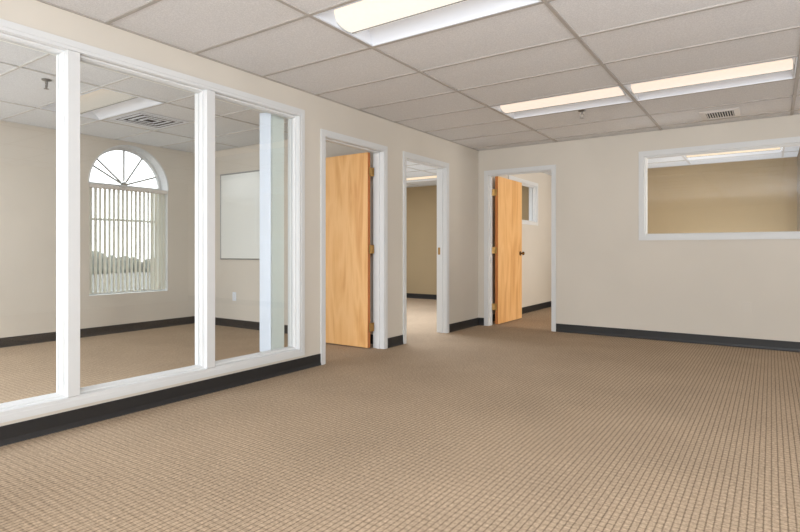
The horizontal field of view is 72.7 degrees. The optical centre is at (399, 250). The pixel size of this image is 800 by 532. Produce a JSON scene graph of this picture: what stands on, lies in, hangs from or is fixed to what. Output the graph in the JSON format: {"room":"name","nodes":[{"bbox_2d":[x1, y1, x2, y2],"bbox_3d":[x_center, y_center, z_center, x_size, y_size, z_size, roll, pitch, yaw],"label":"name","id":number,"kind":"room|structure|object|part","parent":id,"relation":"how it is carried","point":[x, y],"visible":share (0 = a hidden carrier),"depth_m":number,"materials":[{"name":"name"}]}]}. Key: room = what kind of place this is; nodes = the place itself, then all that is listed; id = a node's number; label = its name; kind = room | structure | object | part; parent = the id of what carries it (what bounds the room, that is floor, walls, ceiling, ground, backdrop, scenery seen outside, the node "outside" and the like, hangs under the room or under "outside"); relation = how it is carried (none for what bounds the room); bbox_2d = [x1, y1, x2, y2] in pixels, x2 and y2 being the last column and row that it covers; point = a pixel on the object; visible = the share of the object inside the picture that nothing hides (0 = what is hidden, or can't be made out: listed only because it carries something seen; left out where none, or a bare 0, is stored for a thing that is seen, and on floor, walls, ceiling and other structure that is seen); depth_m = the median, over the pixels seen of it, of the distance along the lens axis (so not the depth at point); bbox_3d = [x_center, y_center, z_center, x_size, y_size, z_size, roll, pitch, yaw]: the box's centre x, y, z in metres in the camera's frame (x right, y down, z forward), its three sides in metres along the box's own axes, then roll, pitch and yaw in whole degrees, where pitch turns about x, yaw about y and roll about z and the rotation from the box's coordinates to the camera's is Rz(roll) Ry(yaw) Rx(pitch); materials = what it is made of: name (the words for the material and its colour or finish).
{"room":"empty office","nodes":[
{"label":"empty office","id":0,"kind":"room"},
{"bbox_2d":[0,121,194,337],"bbox_3d":[-4.550,-0.227,5.446,0.200,2.500,15.860,0,0,34],"label":"wall","id":1,"kind":"structure","parent":0,"point":[27,152],"depth_m":6.15,"materials":[{"name":"paint"}]},
{"bbox_2d":[0,316,194,347],"bbox_3d":[-4.462,0.972,5.385,0.014,0.102,15.860,0,0,34],"label":"baseboard","id":2,"kind":"structure","parent":1,"relation":"attached to","point":[95,331],"depth_m":6.62,"materials":[{"name":"black plastic"}]},
{"bbox_2d":[88,145,168,294],"bbox_3d":[-3.500,-0.402,6.964,0.191,1.880,1.054,0,0,34],"label":"window","id":3,"kind":"structure","parent":1,"relation":"in","point":[118,148],"depth_m":7.01,"materials":[{"name":"white paint"}]},
{"bbox_3d":[-3.562,-0.392,7.007,0.024,0.030,0.952,0,0,34],"label":"rail","id":4,"kind":"part","parent":3,"relation":"part of","materials":[{"name":"white paint"}]},
{"bbox_2d":[89,183,166,293],"bbox_3d":[-3.451,-0.146,6.932,0.058,1.329,1.017,0,0,34],"label":"vertical blind","id":5,"kind":"object","parent":3,"relation":"attached to","point":[157,197],"visible":1,"depth_m":6.91,"materials":[{"name":"plastic"}]},
{"bbox_2d":[0,41,287,152],"bbox_3d":[-4.553,-1.389,2.365,3.270,0.026,10.770,0,0,34],"label":"ceiling","id":6,"kind":"structure","parent":0,"point":[22,69],"depth_m":5.25,"materials":[{"name":"tile"}]},
{"bbox_2d":[41,78,51,89],"bbox_3d":[-2.853,-1.342,4.383,0.072,0.078,0.072,0,0,34],"label":"sprinkler","id":7,"kind":"object","parent":6,"relation":"attached to","point":[42,79],"visible":1,"depth_m":4.37,"materials":[{"name":"metal"}]},
{"bbox_2d":[39,88,162,119],"bbox_3d":[-2.843,-1.431,5.160,1.175,0.110,0.572,0,0,34],"label":"ceiling light","id":8,"kind":"object","parent":6,"relation":"attached to","point":[101,103],"visible":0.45,"depth_m":5.19,"materials":[{"name":"white plastic"}]},
{"bbox_2d":[110,111,190,128],"bbox_3d":[-2.646,-1.379,5.750,0.580,0.008,0.580,0,0,34],"label":"ceiling vent","id":9,"kind":"object","parent":6,"relation":"in","point":[141,118],"visible":1,"depth_m":5.73,"materials":[{"name":"white metal"}]},
{"bbox_2d":[0,0,550,425],"bbox_3d":[-1.718,-0.227,3.511,0.120,2.500,15.860,0,0,34],"label":"wall","id":10,"kind":"structure","parent":0,"point":[320,113],"depth_m":5.51,"materials":[{"name":"paint"}]},
{"bbox_2d":[0,18,304,422],"bbox_3d":[-1.688,-0.157,3.554,0.152,2.114,2.849,0,0,34],"label":"window","id":11,"kind":"structure","parent":10,"relation":"in","point":[69,53],"depth_m":3.59,"materials":[{"name":"white paint"}]},
{"bbox_2d":[0,40,286,351],"bbox_3d":[-1.776,-0.179,3.647,0.105,2.065,2.780,0,0,34],"label":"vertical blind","id":12,"kind":"object","parent":11,"relation":"attached to","point":[271,126],"visible":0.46,"depth_m":4.59,"materials":[{"name":"white plastic"}]},
{"bbox_2d":[0,318,478,446],"bbox_3d":[-2.524,0.972,2.212,0.014,0.102,12.806,0,0,34],"label":"baseboard","id":13,"kind":"structure","parent":10,"relation":"attached to","point":[37,427],"depth_m":3.54,"materials":[{"name":"black plastic"}]},
{"bbox_2d":[320,129,387,364],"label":"door","id":14,"kind":"structure","parent":10,"relation":"in","point":[346,249],"depth_m":5.72,"materials":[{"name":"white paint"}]},
{"bbox_3d":[-0.534,-0.035,5.363,0.016,2.117,1.014,0,0,34],"label":"casing","id":15,"kind":"part","parent":14,"relation":"part of","materials":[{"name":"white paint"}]},
{"bbox_2d":[403,151,448,343],"bbox_3d":[0.267,-0.035,6.416,0.152,2.117,1.017,0,0,34],"label":"door","id":16,"kind":"structure","parent":10,"relation":"in","point":[442,167],"depth_m":6.76,"materials":[{"name":"white paint"}]},
{"bbox_2d":[492,301,550,321],"bbox_3d":[1.984,0.972,8.810,0.014,0.102,2.934,0,0,34],"label":"baseboard","id":17,"kind":"structure","parent":10,"relation":"attached to","point":[535,307],"depth_m":9.27,"materials":[{"name":"black plastic"}]},
{"bbox_2d":[508,175,537,225],"bbox_3d":[1.969,-0.799,8.907,0.152,0.729,1.274,0,0,34],"label":"window","id":18,"kind":"structure","parent":10,"relation":"in","point":[533,187],"depth_m":9.36,"materials":[{"name":"white paint"}]},
{"bbox_2d":[215,140,372,333],"bbox_3d":[-1.487,-0.227,6.853,3.270,2.500,0.100,0,0,34],"label":"wall","id":19,"kind":"structure","parent":0,"point":[242,277],"depth_m":7.19,"materials":[{"name":"paint"}]},
{"bbox_2d":[232,292,235,300],"bbox_3d":[-2.225,0.613,7.292,0.074,0.116,0.008,0,0,34],"label":"wall outlet","id":20,"kind":"object","parent":19,"relation":"attached to","point":[233,293],"visible":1,"depth_m":7.29,"materials":[{"name":"white plastic"}]},
{"bbox_2d":[220,170,259,259],"bbox_3d":[-1.964,-0.463,7.106,1.203,1.163,0.018,0,0,34],"label":"whiteboard","id":21,"kind":"object","parent":19,"relation":"attached to","point":[239,191],"visible":0.63,"depth_m":7.21,"materials":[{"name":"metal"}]},
{"bbox_2d":[215,317,372,343],"bbox_3d":[-1.519,0.972,6.806,3.270,0.102,0.014,0,0,34],"label":"baseboard","id":22,"kind":"structure","parent":19,"relation":"attached to","point":[253,325],"depth_m":7.20,"materials":[{"name":"black plastic"}]},
{"bbox_2d":[0,298,799,531],"bbox_3d":[-0.425,1.053,2.628,10.190,0.060,16.060,0,0,34],"label":"floor","id":23,"kind":"structure","parent":0,"point":[521,424],"depth_m":2.85,"materials":[{"name":"carpet"}]},
{"bbox_2d":[36,0,799,150],"bbox_3d":[0.154,-1.389,0.383,6.500,0.026,12.806,0,0,34],"label":"ceiling","id":24,"kind":"structure","parent":0,"point":[445,83],"depth_m":3.85,"materials":[{"name":"tile"}]},
{"bbox_2d":[313,0,541,46],"bbox_3d":[0.136,-1.431,3.092,1.175,0.110,0.582,0,0,34],"label":"ceiling light","id":25,"kind":"object","parent":24,"relation":"attached to","point":[372,22],"visible":0.91,"depth_m":3.24,"materials":[{"name":"white plastic"}]},
{"bbox_3d":[-0.333,-1.428,3.413,0.005,0.105,0.326,0,0,34],"label":"plate","id":26,"kind":"part","parent":25,"relation":"part of","materials":[{"name":"plastic"}]},
{"bbox_2d":[491,86,633,118],"bbox_3d":[1.511,-1.431,5.106,1.175,0.110,0.582,0,0,34],"label":"ceiling light","id":27,"kind":"object","parent":24,"relation":"attached to","point":[611,95],"visible":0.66,"depth_m":5.14,"materials":[{"name":"white plastic"}]},
{"bbox_2d":[578,110,585,118],"bbox_3d":[1.792,-1.342,5.352,0.072,0.078,0.072,0,0,34],"label":"sprinkler","id":28,"kind":"object","parent":24,"relation":"attached to","point":[581,111],"visible":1,"depth_m":5.34,"materials":[{"name":"metal"}]},
{"bbox_2d":[623,57,797,100],"bbox_3d":[2.505,-1.431,4.427,1.175,0.110,0.582,0,0,34],"label":"ceiling light","id":29,"kind":"object","parent":24,"relation":"attached to","point":[783,69],"visible":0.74,"depth_m":4.45,"materials":[{"name":"white plastic"}]},
{"bbox_2d":[699,107,740,119],"bbox_3d":[3.232,-1.376,5.482,0.340,0.012,0.380,0,0,34],"label":"ceiling vent","id":30,"kind":"object","parent":24,"relation":"in","point":[732,112],"visible":1,"depth_m":5.46,"materials":[{"name":"metal"}]},
{"bbox_2d":[407,161,436,187],"bbox_3d":[-0.051,-1.389,8.955,3.270,0.026,4.990,0,0,34],"label":"ceiling","id":31,"kind":"structure","parent":0,"point":[413,169],"depth_m":9.72,"materials":[{"name":"tile"}]},
{"bbox_2d":[407,175,436,182],"bbox_3d":[0.398,-1.431,10.452,1.175,0.110,0.582,0,0,34],"label":"ceiling light","id":32,"kind":"object","parent":31,"relation":"attached to","point":[425,178],"visible":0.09,"depth_m":10.53,"materials":[{"name":"white plastic"}]},
{"bbox_2d":[407,157,796,294],"bbox_3d":[4.035,-0.227,9.245,10.090,2.500,0.100,0,0,34],"label":"wall","id":33,"kind":"structure","parent":0,"point":[753,195],"depth_m":8.67,"materials":[{"name":"beige paint"}]},
{"bbox_2d":[407,293,436,299],"bbox_3d":[4.085,0.972,9.142,9.890,0.102,0.014,0,0,34],"label":"baseboard","id":34,"kind":"structure","parent":33,"relation":"attached to","point":[409,295],"depth_m":11.61,"materials":[{"name":"black plastic"}]},
{"bbox_2d":[478,114,799,341],"bbox_3d":[3.800,-0.227,5.720,6.500,2.500,0.120,0,0,34],"label":"wall","id":35,"kind":"structure","parent":0,"point":[606,276],"depth_m":6.34,"materials":[{"name":"paint"}]},
{"bbox_2d":[484,164,555,331],"bbox_3d":[1.846,-0.035,7.574,0.994,2.117,1.010,0,0,34],"label":"door","id":36,"kind":"structure","parent":35,"relation":"in","point":[507,250],"depth_m":7.54,"materials":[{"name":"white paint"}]},
{"bbox_2d":[479,318,799,351],"bbox_3d":[3.762,0.972,5.665,6.500,0.102,0.014,0,0,34],"label":"baseboard","id":37,"kind":"structure","parent":35,"relation":"attached to","point":[791,346],"depth_m":6.07,"materials":[{"name":"black plastic"}]},
{"bbox_2d":[639,136,799,239],"bbox_3d":[3.803,-0.637,5.718,2.377,1.033,0.152,0,0,34],"label":"window","id":38,"kind":"structure","parent":35,"relation":"in","point":[644,156],"depth_m":5.98,"materials":[{"name":"white paint"}]},
{"bbox_2d":[541,146,799,175],"bbox_3d":[4.661,-1.389,6.980,6.500,0.026,2.934,0,0,34],"label":"ceiling","id":39,"kind":"structure","parent":0,"point":[792,151],"depth_m":8.23,"materials":[{"name":"tile"}]},
{"bbox_2d":[684,147,781,159],"bbox_3d":[4.698,-1.431,7.696,1.175,0.110,0.582,0,0,34],"label":"ceiling light","id":40,"kind":"object","parent":39,"relation":"attached to","point":[769,150],"visible":0.41,"depth_m":7.79,"materials":[{"name":"white plastic"}]},
{"bbox_2d":[797,148,799,230],"bbox_3d":[5.548,-0.227,7.449,0.125,2.500,1.160,0,0,34],"label":"wall","id":41,"kind":"structure","parent":0,"point":[798,155],"depth_m":7.58,"materials":[{"name":"paint"}]},
{"label":"outside","id":42,"kind":"structure","parent":0,"visible":0},
{"bbox_2d":[92,272,149,291],"bbox_3d":[-12.312,1.448,26.578,36.360,0.150,60.000,0,0,34],"label":"ground","id":43,"kind":"structure","parent":42,"point":[129,272],"depth_m":24.31,"materials":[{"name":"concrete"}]},
{"bbox_2d":[92,251,149,273],"bbox_3d":[-15.134,0.768,36.860,2.620,1.952,53.341,0,0,34],"label":"hedge","id":44,"kind":"object","parent":43,"relation":"on","point":[92,251],"visible":0.02,"depth_m":33.52,"materials":[{"name":"green plant"}]}
]}

